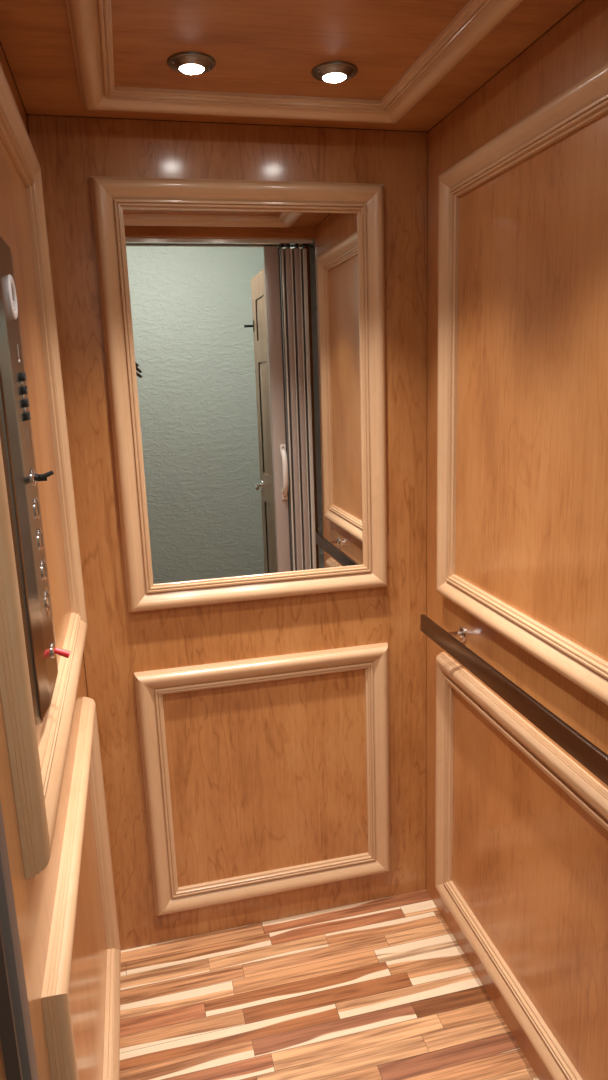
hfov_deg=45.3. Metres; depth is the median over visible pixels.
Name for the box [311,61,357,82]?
recessed light
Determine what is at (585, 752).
handrail
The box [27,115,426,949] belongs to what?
wall
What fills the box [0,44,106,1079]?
wall
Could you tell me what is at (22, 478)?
control panel
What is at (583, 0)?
wall
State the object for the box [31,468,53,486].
switch
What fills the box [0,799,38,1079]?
door frame
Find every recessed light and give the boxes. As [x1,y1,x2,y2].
[167,51,215,74]
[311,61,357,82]
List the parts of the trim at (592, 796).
rail, rail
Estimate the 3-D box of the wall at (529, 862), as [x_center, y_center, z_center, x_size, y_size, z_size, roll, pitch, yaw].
[0.462,0.145,1.431,0.020,2.049,1.120,-5,13,-13]
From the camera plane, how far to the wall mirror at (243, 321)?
1.74 m
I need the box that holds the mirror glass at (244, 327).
[123,209,362,583]
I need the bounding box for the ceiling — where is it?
[0,0,582,131]
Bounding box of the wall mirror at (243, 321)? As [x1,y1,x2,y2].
[89,176,386,612]
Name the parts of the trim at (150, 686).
rail, rail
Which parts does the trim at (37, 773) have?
rail, rail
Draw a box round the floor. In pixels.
[120,890,538,1079]
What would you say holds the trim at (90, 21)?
attached to the ceiling
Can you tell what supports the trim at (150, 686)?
attached to the wall at (270, 775)
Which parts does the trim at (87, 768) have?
rail, rail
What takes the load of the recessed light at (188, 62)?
in the ceiling
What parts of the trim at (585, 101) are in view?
rail, rail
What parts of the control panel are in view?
button plate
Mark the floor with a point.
(383, 988)
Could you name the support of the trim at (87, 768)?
attached to the wall at (34, 898)
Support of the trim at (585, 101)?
attached to the wall at (529, 862)
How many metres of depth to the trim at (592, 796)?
1.65 m
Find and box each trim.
[0,64,87,878]
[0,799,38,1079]
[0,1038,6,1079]
[41,697,120,1079]
[66,0,522,123]
[134,643,389,915]
[435,652,607,1079]
[436,62,607,704]
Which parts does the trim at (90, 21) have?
rail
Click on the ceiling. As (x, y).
(256, 46)
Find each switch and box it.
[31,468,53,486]
[51,642,70,658]
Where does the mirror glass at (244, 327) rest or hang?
on the wall mirror at (243, 321)
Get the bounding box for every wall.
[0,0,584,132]
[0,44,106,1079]
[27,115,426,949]
[426,0,607,1079]
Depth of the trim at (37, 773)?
1.05 m
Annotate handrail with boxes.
[421,614,607,785]
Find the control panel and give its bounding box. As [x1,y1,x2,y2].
[0,236,70,724]
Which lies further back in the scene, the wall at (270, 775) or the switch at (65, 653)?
the wall at (270, 775)

